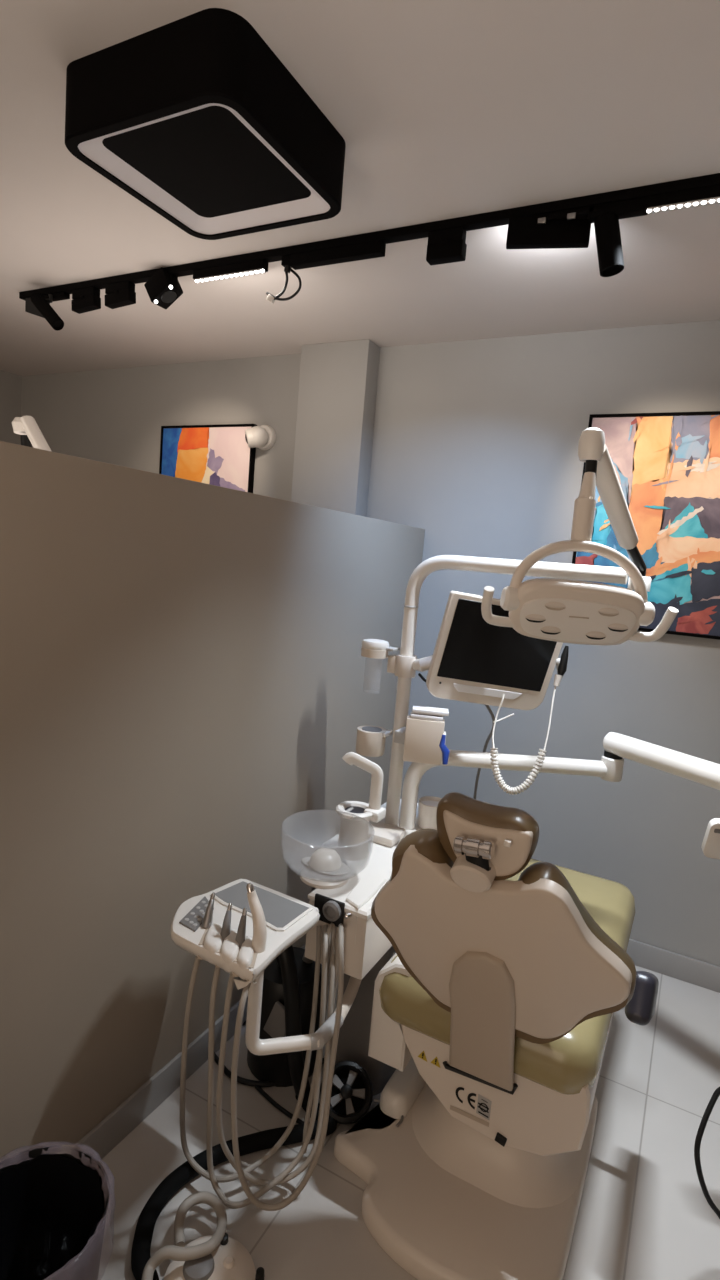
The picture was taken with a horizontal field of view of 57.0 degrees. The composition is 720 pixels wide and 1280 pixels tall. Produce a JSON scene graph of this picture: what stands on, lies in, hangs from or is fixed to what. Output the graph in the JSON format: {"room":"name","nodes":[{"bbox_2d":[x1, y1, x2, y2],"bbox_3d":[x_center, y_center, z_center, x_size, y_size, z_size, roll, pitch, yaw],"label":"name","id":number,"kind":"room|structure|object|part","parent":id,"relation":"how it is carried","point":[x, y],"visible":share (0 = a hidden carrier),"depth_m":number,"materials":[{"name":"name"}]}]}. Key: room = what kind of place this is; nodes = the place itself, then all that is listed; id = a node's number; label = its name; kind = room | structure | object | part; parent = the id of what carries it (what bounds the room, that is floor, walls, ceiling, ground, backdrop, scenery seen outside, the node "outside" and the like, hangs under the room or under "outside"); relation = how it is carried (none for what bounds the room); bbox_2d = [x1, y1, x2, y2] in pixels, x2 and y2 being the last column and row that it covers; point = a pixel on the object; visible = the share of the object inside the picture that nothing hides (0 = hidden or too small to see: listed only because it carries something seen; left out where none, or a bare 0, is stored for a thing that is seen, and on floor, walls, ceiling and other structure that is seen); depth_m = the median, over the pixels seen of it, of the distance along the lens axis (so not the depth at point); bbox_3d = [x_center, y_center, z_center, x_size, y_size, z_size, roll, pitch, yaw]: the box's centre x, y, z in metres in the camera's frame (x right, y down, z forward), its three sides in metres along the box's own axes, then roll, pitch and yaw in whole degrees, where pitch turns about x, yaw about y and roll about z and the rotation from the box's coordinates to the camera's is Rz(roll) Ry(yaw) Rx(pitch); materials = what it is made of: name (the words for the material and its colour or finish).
{"room":"dental clinic","nodes":[
{"label":"dental clinic","id":0,"kind":"room"},
{"bbox_2d":[0,370,21,444],"bbox_3d":[-3.704,-0.265,2.142,0.115,2.640,5.565,8,8,27],"label":"wall","id":1,"kind":"structure","parent":0,"point":[10,383],"depth_m":4.37,"materials":[{"name":"paint"}]},
{"bbox_2d":[0,441,424,1161],"bbox_3d":[-0.631,0.473,1.710,0.112,1.788,3.565,8,8,27],"label":"wall","id":2,"kind":"structure","parent":0,"point":[186,683],"depth_m":1.74,"materials":[{"name":"paint"}]},
{"bbox_2d":[291,339,379,516],"bbox_3d":[-0.203,-0.126,3.390,0.375,2.640,0.120,8,8,27],"label":"wall pillar","id":3,"kind":"structure","parent":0,"point":[338,380],"depth_m":3.21,"materials":[{"name":"paint"}]},
{"bbox_2d":[0,0,719,375],"bbox_3d":[-0.545,-1.185,0.479,7.100,0.100,5.900,8,8,27],"label":"ceiling","id":4,"kind":"structure","parent":0,"point":[441,109],"depth_m":1.76,"materials":[{"name":"paint"}]},
{"bbox_2d":[65,8,345,239],"bbox_3d":[-0.352,-1.177,1.585,0.495,0.151,0.495,8,8,27],"label":"ceiling light","id":5,"kind":"object","parent":4,"relation":"attached to","point":[195,117],"visible":1,"depth_m":1.46,"materials":[{"name":"black metal"}]},
{"bbox_3d":[-0.356,-1.138,1.590,0.364,0.020,0.364,8,8,27],"label":"panel","id":6,"kind":"part","parent":5,"relation":"part of","materials":[{"name":"black metal"}]},
{"bbox_2d":[19,173,719,299],"bbox_3d":[0.295,-1.233,1.970,3.990,0.026,0.036,8,8,27],"label":"track","id":7,"kind":"object","parent":4,"relation":"attached to","point":[501,217],"visible":0.75,"depth_m":2.02,"materials":[{"name":"black metal"}]},
{"bbox_2d":[25,292,69,330],"bbox_3d":[-1.329,-1.368,2.780,0.287,0.167,0.097,8,8,27],"label":"track spotlight","id":8,"kind":"object","parent":7,"relation":"attached to","point":[38,304],"visible":1,"depth_m":2.73,"materials":[{"name":"black plastic"}]},
{"bbox_2d":[71,287,100,313],"bbox_3d":[-1.115,-1.384,2.703,0.133,0.083,0.046,8,8,27],"label":"track spotlight","id":9,"kind":"object","parent":7,"relation":"attached to","point":[88,299],"visible":1,"depth_m":2.68,"materials":[{"name":"black metal"}]},
{"bbox_2d":[105,281,135,308],"bbox_3d":[-0.945,-1.359,2.614,0.136,0.082,0.046,8,8,27],"label":"track spotlight","id":10,"kind":"object","parent":7,"relation":"attached to","point":[120,294],"visible":1,"depth_m":2.60,"materials":[{"name":"black metal"}]},
{"bbox_2d":[144,267,182,308],"bbox_3d":[-0.739,-1.327,2.508,0.135,0.124,0.080,8,8,27],"label":"track spotlight","id":11,"kind":"object","parent":7,"relation":"attached to","point":[163,289],"visible":0.98,"depth_m":2.48,"materials":[{"name":"black metal"}]},
{"bbox_2d":[193,259,268,282],"bbox_3d":[-0.465,-1.310,2.365,0.315,0.040,0.034,8,8,27],"label":"linear light","id":12,"kind":"object","parent":7,"relation":"attached to","point":[259,266],"visible":1,"depth_m":2.35,"materials":[{"name":"black metal"}]},
{"bbox_2d":[266,255,301,303],"bbox_3d":[-0.262,-1.230,2.270,0.128,0.143,0.042,8,8,27],"label":"connector","id":13,"kind":"object","parent":7,"relation":"hanging from","point":[285,261],"visible":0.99,"depth_m":2.26,"materials":[{"name":"black plastic"}]},
{"bbox_2d":[290,240,385,269],"bbox_3d":[-0.077,-1.255,2.165,0.342,0.038,0.034,8,8,27],"label":"linear light","id":14,"kind":"object","parent":7,"relation":"attached to","point":[372,249],"visible":1,"depth_m":2.15,"materials":[{"name":"black metal"}]},
{"bbox_2d":[426,226,466,265],"bbox_3d":[0.261,-1.182,1.992,0.114,0.084,0.046,8,8,27],"label":"track spotlight","id":15,"kind":"object","parent":7,"relation":"attached to","point":[444,246],"visible":1,"depth_m":1.98,"materials":[{"name":"black metal"}]},
{"bbox_2d":[506,205,593,248],"bbox_3d":[0.532,-1.142,1.854,0.236,0.087,0.064,7,7,20],"label":"floodlight","id":16,"kind":"object","parent":7,"relation":"attached to","point":[570,228],"visible":0.9,"depth_m":1.84,"materials":[{"name":"black metal"}]},
{"bbox_2d":[588,197,647,276],"bbox_3d":[0.683,-1.081,1.777,0.150,0.190,0.062,8,8,27],"label":"track spotlight","id":17,"kind":"object","parent":7,"relation":"attached to","point":[605,218],"visible":0.98,"depth_m":1.76,"materials":[{"name":"black metal"}]},
{"bbox_2d":[645,184,719,213],"bbox_3d":[0.862,-1.119,1.679,0.256,0.036,0.034,8,8,27],"label":"linear light","id":18,"kind":"object","parent":7,"relation":"attached to","point":[709,195],"visible":1,"depth_m":1.69,"materials":[{"name":"black metal"}]},
{"bbox_2d":[20,320,719,966],"bbox_3d":[0.635,-0.020,3.092,7.100,2.640,0.120,8,8,27],"label":"wall","id":19,"kind":"structure","parent":0,"point":[475,443],"depth_m":2.94,"materials":[{"name":"paint"}]},
{"bbox_2d":[159,424,256,492],"bbox_3d":[-0.884,-0.781,3.747,0.660,0.838,0.034,8,8,27],"label":"painting","id":20,"kind":"object","parent":19,"relation":"attached to","point":[217,455],"visible":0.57,"depth_m":3.69,"materials":[{"name":"multicoloured paint"}]},
{"bbox_2d":[245,425,275,449],"bbox_3d":[-0.538,-1.073,3.481,0.139,0.135,0.141,8,8,27],"label":"security camera","id":21,"kind":"object","parent":19,"relation":"attached to","point":[263,437],"visible":1,"depth_m":3.45,"materials":[{"name":"white plastic"}]},
{"bbox_2d":[245,428,255,447],"bbox_3d":[-0.572,-1.058,3.475,0.063,0.103,0.100,3,7,-10],"label":"hood","id":22,"kind":"object","parent":21,"relation":"attached to","point":[250,434],"depth_m":3.43,"materials":[{"name":"white plastic"}]},
{"bbox_2d":[572,411,719,639],"bbox_3d":[1.303,-0.451,2.618,0.862,0.867,0.034,8,8,27],"label":"painting","id":23,"kind":"object","parent":19,"relation":"attached to","point":[666,465],"visible":0.65,"depth_m":2.63,"materials":[{"name":"multicoloured paint"}]},
{"bbox_2d":[626,939,719,992],"bbox_3d":[1.809,1.430,2.510,3.730,0.104,0.012,8,8,27],"label":"baseboard","id":24,"kind":"structure","parent":19,"relation":"attached to","point":[684,968],"depth_m":2.76,"materials":[{"name":"tile"}]},
{"bbox_2d":[98,965,719,1279],"bbox_3d":[-0.770,1.526,0.808,7.100,0.100,5.900,8,8,27],"label":"floor","id":25,"kind":"structure","parent":0,"point":[644,1213],"depth_m":1.77,"materials":[{"name":"tile"}]},
{"bbox_2d":[12,415,50,450],"bbox_3d":[-1.363,0.148,2.715,0.378,2.070,0.320,8,8,27],"label":"lamp","id":26,"kind":"object","parent":25,"relation":"on","point":[31,435],"visible":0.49,"depth_m":2.58,"materials":[{"name":"white plastic"}]},
{"bbox_2d":[0,1145,109,1279],"bbox_3d":[-0.641,1.251,1.277,0.308,0.353,0.308,8,8,27],"label":"waste bin","id":27,"kind":"object","parent":25,"relation":"on","point":[54,1200],"visible":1,"depth_m":1.37,"materials":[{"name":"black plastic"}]},
{"bbox_2d":[142,1191,264,1279],"bbox_3d":[-0.343,1.381,1.470,0.259,0.098,0.243,8,8,27],"label":"foot pedal","id":28,"kind":"object","parent":25,"relation":"on","point":[217,1256],"visible":1,"depth_m":1.47,"materials":[{"name":"beige plastic"}]},
{"bbox_3d":[-0.354,1.379,1.456,0.068,0.034,0.068,8,8,27],"label":"grey knob","id":29,"kind":"part","parent":28,"relation":"part of","materials":[{"name":"plastic"}]},
{"bbox_3d":[-0.312,1.380,1.520,0.020,0.036,0.020,8,8,27],"label":"black post","id":30,"kind":"part","parent":28,"relation":"part of","materials":[{"name":"plastic"}]},
{"bbox_3d":[-0.219,1.396,1.452,0.020,0.036,0.020,8,8,27],"label":"black post","id":31,"kind":"part","parent":28,"relation":"part of","materials":[{"name":"plastic"}]},
{"bbox_2d":[131,1092,336,1279],"bbox_3d":[-0.342,1.381,1.686,0.253,0.044,0.725,9,8,32],"label":"hose","id":32,"kind":"object","parent":25,"relation":"on","point":[266,1139],"visible":0.67,"depth_m":1.69,"materials":[{"name":"black rubber"}]},
{"bbox_2d":[214,1020,323,1086],"bbox_3d":[-0.195,1.349,2.150,0.566,0.016,0.384,8,8,27],"label":"cable","id":33,"kind":"object","parent":25,"relation":"on","point":[227,1072],"visible":0.27,"depth_m":2.03,"materials":[{"name":"black plastic"}]},
{"bbox_2d":[255,1084,303,1123],"bbox_3d":[-0.224,1.374,1.944,0.242,0.012,0.023,10,9,36],"label":"cable","id":34,"kind":"object","parent":25,"relation":"on","point":[258,1088],"visible":0.62,"depth_m":1.95,"materials":[{"name":"black plastic"}]},
{"bbox_2d":[247,945,321,1095],"bbox_3d":[-0.217,1.108,2.081,0.279,0.511,0.271,8,8,27],"label":"canister","id":35,"kind":"object","parent":25,"relation":"on","point":[288,980],"visible":0.48,"depth_m":2.01,"materials":[{"name":"black plastic"}]},
{"bbox_3d":[-0.241,1.140,1.976,0.101,0.125,0.015,8,8,27],"label":"plate","id":36,"kind":"part","parent":35,"relation":"part of","materials":[{"name":"grey plastic"}]},
{"bbox_2d":[320,1061,372,1124],"bbox_3d":[-0.036,1.328,1.952,0.153,0.136,0.158,8,8,27],"label":"spoked wheel","id":37,"kind":"object","parent":25,"relation":"on","point":[352,1087],"visible":0.87,"depth_m":1.94,"materials":[{"name":"black plastic"}]},
{"bbox_3d":[-0.040,1.332,1.953,0.111,0.080,0.092,8,8,27],"label":"dish","id":38,"kind":"part","parent":37,"relation":"part of","materials":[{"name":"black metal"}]},
{"bbox_2d":[300,555,627,1095],"bbox_3d":[0.283,0.573,2.054,0.798,1.658,0.877,8,8,27],"label":"dental unit","id":39,"kind":"object","parent":25,"relation":"on","point":[345,876],"visible":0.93,"depth_m":2.03,"materials":[{"name":"beige plastic"}]},
{"bbox_2d":[171,879,360,1054],"bbox_3d":[-0.225,0.836,1.761,0.432,0.304,0.551,8,8,27],"label":"tray","id":40,"kind":"object","parent":39,"relation":"attached to","point":[288,919],"visible":0.91,"depth_m":1.60,"materials":[{"name":"white plastic"}]},
{"bbox_3d":[-0.407,0.690,1.678,0.053,0.004,0.159,6,7,11],"label":"control panel","id":41,"kind":"part","parent":40,"relation":"part of","materials":[{"name":"grey plastic"}]},
{"bbox_2d":[171,879,319,989],"bbox_3d":[-0.308,0.723,1.680,0.330,0.045,0.346,8,8,27],"label":"tray","id":42,"kind":"object","parent":40,"relation":"on","point":[288,919],"depth_m":1.63,"materials":[{"name":"white plastic"}]},
{"bbox_2d":[180,892,320,1182],"bbox_3d":[-0.270,1.000,1.703,0.379,0.725,0.122,1,8,-26],"label":"handpiece","id":43,"kind":"object","parent":40,"relation":"in","point":[207,920],"visible":0.82,"depth_m":1.69,"materials":[{"name":"metal"}]},
{"bbox_2d":[206,903,327,1208],"bbox_3d":[-0.222,1.007,1.663,0.380,0.729,0.138,0,9,-36],"label":"handpiece","id":44,"kind":"object","parent":40,"relation":"in","point":[225,931],"visible":0.87,"depth_m":1.63,"materials":[{"name":"grey plastic"}]},
{"bbox_2d":[216,908,335,1185],"bbox_3d":[-0.190,1.010,1.650,0.373,0.729,0.133,-1,9,-40],"label":"handpiece","id":45,"kind":"object","parent":40,"relation":"in","point":[241,932],"visible":0.84,"depth_m":1.65,"materials":[{"name":"grey plastic"}]},
{"bbox_3d":[-0.178,0.869,1.567,0.176,0.226,0.033,3,7,-16],"label":"bent arm","id":46,"kind":"part","parent":40,"relation":"part of","materials":[{"name":"white plastic"}]},
{"bbox_3d":[-0.025,0.958,1.836,0.034,0.079,0.254,7,7,15],"label":"support arm","id":47,"kind":"part","parent":40,"relation":"part of"},
{"bbox_2d":[231,883,343,1210],"bbox_3d":[-0.158,0.979,1.616,0.376,0.790,0.189,-1,9,-37],"label":"handpiece","id":48,"kind":"object","parent":39,"relation":"attached to","point":[259,922],"visible":0.95,"depth_m":1.57,"materials":[{"name":"beige plastic"}]},
{"bbox_2d":[303,923,334,1153],"bbox_3d":[-0.107,1.074,1.786,0.028,0.627,0.078,7,7,21],"label":"tube","id":49,"kind":"object","parent":39,"relation":"attached to","point":[329,929],"visible":0.56,"depth_m":1.77,"materials":[{"name":"grey plastic"}]},
{"bbox_2d":[300,866,348,888],"bbox_3d":[-0.102,0.672,1.920,0.140,0.030,0.140,8,8,27],"label":"bowl","id":50,"kind":"object","parent":39,"relation":"on","point":[337,878],"depth_m":1.87,"materials":[{"name":"plastic"}]},
{"bbox_2d":[301,848,350,875],"bbox_3d":[-0.096,0.597,1.911,0.268,0.123,0.268,8,8,27],"label":"drain cover","id":51,"kind":"object","parent":39,"relation":"on","point":[326,861],"depth_m":1.89,"materials":[{"name":"glass"}]},
{"bbox_3d":[-0.084,0.733,1.796,0.091,0.070,0.010,8,8,27],"label":"port panel","id":52,"kind":"part","parent":39,"relation":"part of","materials":[{"name":"black plastic"}]},
{"bbox_2d":[322,928,344,1150],"bbox_3d":[-0.079,1.075,1.788,0.017,0.630,0.049,6,7,13],"label":"tube","id":53,"kind":"object","parent":39,"relation":"attached to","point":[336,951],"visible":0.34,"depth_m":1.75,"materials":[{"name":"grey plastic"}]},
{"bbox_3d":[-0.033,0.732,1.762,0.016,0.016,0.016,0,8,-32],"label":"knob","id":54,"kind":"part","parent":39,"relation":"part of","materials":[{"name":"silver metal"}]},
{"bbox_3d":[0.005,0.443,2.076,0.134,0.183,0.027,6,7,7],"label":"water spout","id":55,"kind":"part","parent":39,"relation":"part of","materials":[{"name":"white plastic"}]},
{"bbox_2d":[308,799,421,919],"bbox_3d":[0.075,0.680,2.189,0.321,0.020,0.846,8,8,27],"label":"countertop","id":56,"kind":"structure","parent":39,"relation":"on","point":[378,865],"depth_m":1.99,"materials":[{"name":"white plastic"}]},
{"bbox_2d":[356,725,392,756],"bbox_3d":[0.041,0.348,2.282,0.109,0.084,0.102,8,8,27],"label":"cup holder","id":57,"kind":"object","parent":39,"relation":"attached to","point":[370,740],"visible":1,"depth_m":2.24,"materials":[{"name":"grey plastic"}]},
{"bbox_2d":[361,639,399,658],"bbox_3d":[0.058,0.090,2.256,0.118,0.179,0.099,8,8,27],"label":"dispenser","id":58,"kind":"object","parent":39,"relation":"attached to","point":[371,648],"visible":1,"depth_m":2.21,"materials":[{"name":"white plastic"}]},
{"bbox_3d":[0.059,0.648,2.241,0.170,0.032,0.120,8,8,27],"label":"raised lid","id":59,"kind":"part","parent":39,"relation":"part of","materials":[{"name":"beige plastic"}]},
{"bbox_2d":[394,705,448,764],"bbox_3d":[0.215,0.309,2.198,0.165,0.176,0.141,8,8,27],"label":"tissue box","id":60,"kind":"object","parent":39,"relation":"attached to","point":[423,731],"visible":0.89,"depth_m":2.15,"materials":[{"name":"white plastic"}]},
{"bbox_2d":[439,735,449,764],"bbox_3d":[0.266,0.345,2.092,0.032,0.093,0.036,8,8,27],"label":"clip","id":61,"kind":"object","parent":60,"relation":"attached to","point":[445,751],"visible":1,"depth_m":2.08,"materials":[{"name":"blue plastic"}]},
{"bbox_2d":[418,796,441,829],"bbox_3d":[0.256,0.617,2.353,0.106,0.092,0.106,8,8,27],"label":"water bottle","id":62,"kind":"object","parent":39,"relation":"on","point":[427,805],"visible":0.66,"depth_m":2.32,"materials":[{"name":"white plastic"}]},
{"bbox_2d":[387,591,562,709],"bbox_3d":[0.388,0.037,2.182,0.584,0.389,0.206,5,7,2],"label":"monitor","id":63,"kind":"object","parent":39,"relation":"attached to","point":[473,660],"visible":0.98,"depth_m":2.17,"materials":[{"name":"cream plastic"},{"name":"black glass"},{"name":"white plastic"}]},
{"bbox_3d":[0.307,0.053,2.231,0.267,0.117,0.061,4,7,-8],"label":"swivel arm","id":64,"kind":"part","parent":63,"relation":"part of","materials":[{"name":"white plastic"}]},
{"bbox_2d":[490,646,568,794],"bbox_3d":[0.537,0.218,2.059,0.180,0.431,0.414,8,8,27],"label":"coiled cable","id":65,"kind":"object","parent":63,"relation":"hanging from","point":[561,663],"visible":1,"depth_m":1.93,"materials":[{"name":"grey plastic"}]},
{"bbox_3d":[0.471,0.283,1.962,0.169,0.316,0.172,8,8,27],"label":"coiled cord","id":66,"kind":"part","parent":65,"relation":"part of","materials":[{"name":"white plastic"}]},
{"bbox_2d":[473,705,495,798],"bbox_3d":[0.404,0.726,2.522,0.092,1.244,0.357,5,7,5],"label":"power cable","id":67,"kind":"object","parent":39,"relation":"attached to","point":[487,706],"visible":0.38,"depth_m":2.39,"materials":[{"name":"grey plastic"}]},
{"bbox_2d":[399,732,719,829],"bbox_3d":[0.747,0.520,2.239,1.158,0.394,0.370,8,8,23],"label":"boom","id":68,"kind":"object","parent":39,"relation":"on","point":[617,746],"visible":0.81,"depth_m":2.29,"materials":[{"name":"white plastic"}]},
{"bbox_3d":[0.512,0.542,2.333,0.728,0.288,0.056,5,7,-2],"label":"fixed arm","id":69,"kind":"part","parent":68,"relation":"part of","materials":[{"name":"white plastic"}]},
{"bbox_3d":[0.884,0.449,2.331,0.076,0.080,0.076,8,8,27],"label":"joint post","id":70,"kind":"part","parent":68,"relation":"part of","materials":[{"name":"white plastic"}]},
{"bbox_3d":[1.039,0.403,2.103,0.076,0.081,0.597,0,8,-34],"label":"spring arm","id":71,"kind":"part","parent":68,"relation":"part of","materials":[{"name":"white plastic"}]},
{"bbox_2d":[701,818,719,858],"bbox_3d":[1.080,0.520,1.777,0.340,0.115,0.230,6,7,10],"label":"tray","id":72,"kind":"object","parent":68,"relation":"attached to","point":[710,846],"visible":1,"depth_m":1.71,"materials":[{"name":"white plastic"}]},
{"bbox_2d":[694,1087,719,1218],"bbox_3d":[0.986,0.993,1.647,0.221,0.798,0.377,8,8,27],"label":"hose","id":73,"kind":"object","parent":72,"relation":"hanging from","point":[716,1094],"visible":1,"depth_m":1.57,"materials":[{"name":"black plastic"}]},
{"bbox_2d":[481,427,677,645],"bbox_3d":[0.631,-0.234,1.579,0.690,0.493,0.302,-1,9,-39],"label":"lamp","id":74,"kind":"object","parent":39,"relation":"attached to","point":[557,610],"visible":1,"depth_m":1.49,"materials":[{"name":"white plastic"}]},
{"bbox_3d":[0.319,-0.076,1.513,0.113,0.091,0.051,1,8,-26],"label":"handle","id":75,"kind":"part","parent":74,"relation":"part of","materials":[{"name":"white plastic"}]},
{"bbox_3d":[0.639,-0.354,1.671,0.053,0.231,0.338,10,9,39],"label":"spring arm","id":76,"kind":"part","parent":74,"relation":"part of","materials":[{"name":"beige plastic"}]},
{"bbox_3d":[0.660,-0.037,1.520,0.117,0.088,0.050,8,8,23],"label":"handle","id":77,"kind":"part","parent":74,"relation":"part of","materials":[{"name":"white plastic"}]},
{"bbox_2d":[334,792,658,1279],"bbox_3d":[0.473,0.869,1.926,0.728,1.135,1.219,8,8,27],"label":"dental chair","id":78,"kind":"object","parent":25,"relation":"on","point":[509,971],"visible":1,"depth_m":1.55,"materials":[{"name":"beige plastic"}]},
{"bbox_2d":[374,1098,403,1126],"bbox_3d":[0.089,1.347,1.902,0.046,0.008,0.111,-1,9,-38],"label":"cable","id":79,"kind":"object","parent":78,"relation":"on","point":[375,1100],"visible":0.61,"depth_m":1.87,"materials":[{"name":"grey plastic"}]},
{"bbox_3d":[0.304,1.405,1.870,0.620,0.060,0.800,8,8,27],"label":"plate","id":80,"kind":"part","parent":78,"relation":"part of","materials":[{"name":"beige plastic"}]},
{"bbox_3d":[0.272,1.182,1.647,0.101,0.014,0.001,8,8,27],"label":"slot plate","id":81,"kind":"part","parent":78,"relation":"part of","materials":[{"name":"white plastic"}]},
{"bbox_3d":[0.252,0.464,1.379,0.054,0.072,0.069,10,9,37],"label":"headrest post","id":82,"kind":"part","parent":78,"relation":"part of","materials":[{"name":"black plastic"}]},
{"bbox_2d":[478,1099,488,1117],"bbox_3d":[0.303,1.147,1.627,0.029,0.042,0.001,8,8,27],"label":"print","id":83,"kind":"object","parent":78,"relation":"attached to","point":[480,1104],"depth_m":1.63},
{"bbox_2d":[495,1132,506,1146],"bbox_3d":[0.342,1.212,1.611,0.029,0.024,0.010,8,8,27],"label":"socket","id":84,"kind":"object","parent":78,"relation":"attached to","point":[500,1137],"depth_m":1.61,"materials":[{"name":"black plastic"}]},
{"bbox_3d":[0.298,0.674,1.484,0.592,0.471,0.234,8,8,27],"label":"backrest","id":85,"kind":"part","parent":78,"relation":"part of","materials":[{"name":"brown plastic"}]},
{"bbox_3d":[0.504,0.921,2.041,0.566,0.134,0.995,8,8,27],"label":"seat","id":86,"kind":"part","parent":78,"relation":"part of","materials":[{"name":"leather"}]},
{"bbox_3d":[0.731,0.920,1.714,0.059,0.236,0.319,9,8,29],"label":"armrest","id":87,"kind":"part","parent":78,"relation":"part of","materials":[{"name":"black plastic"}]}
]}

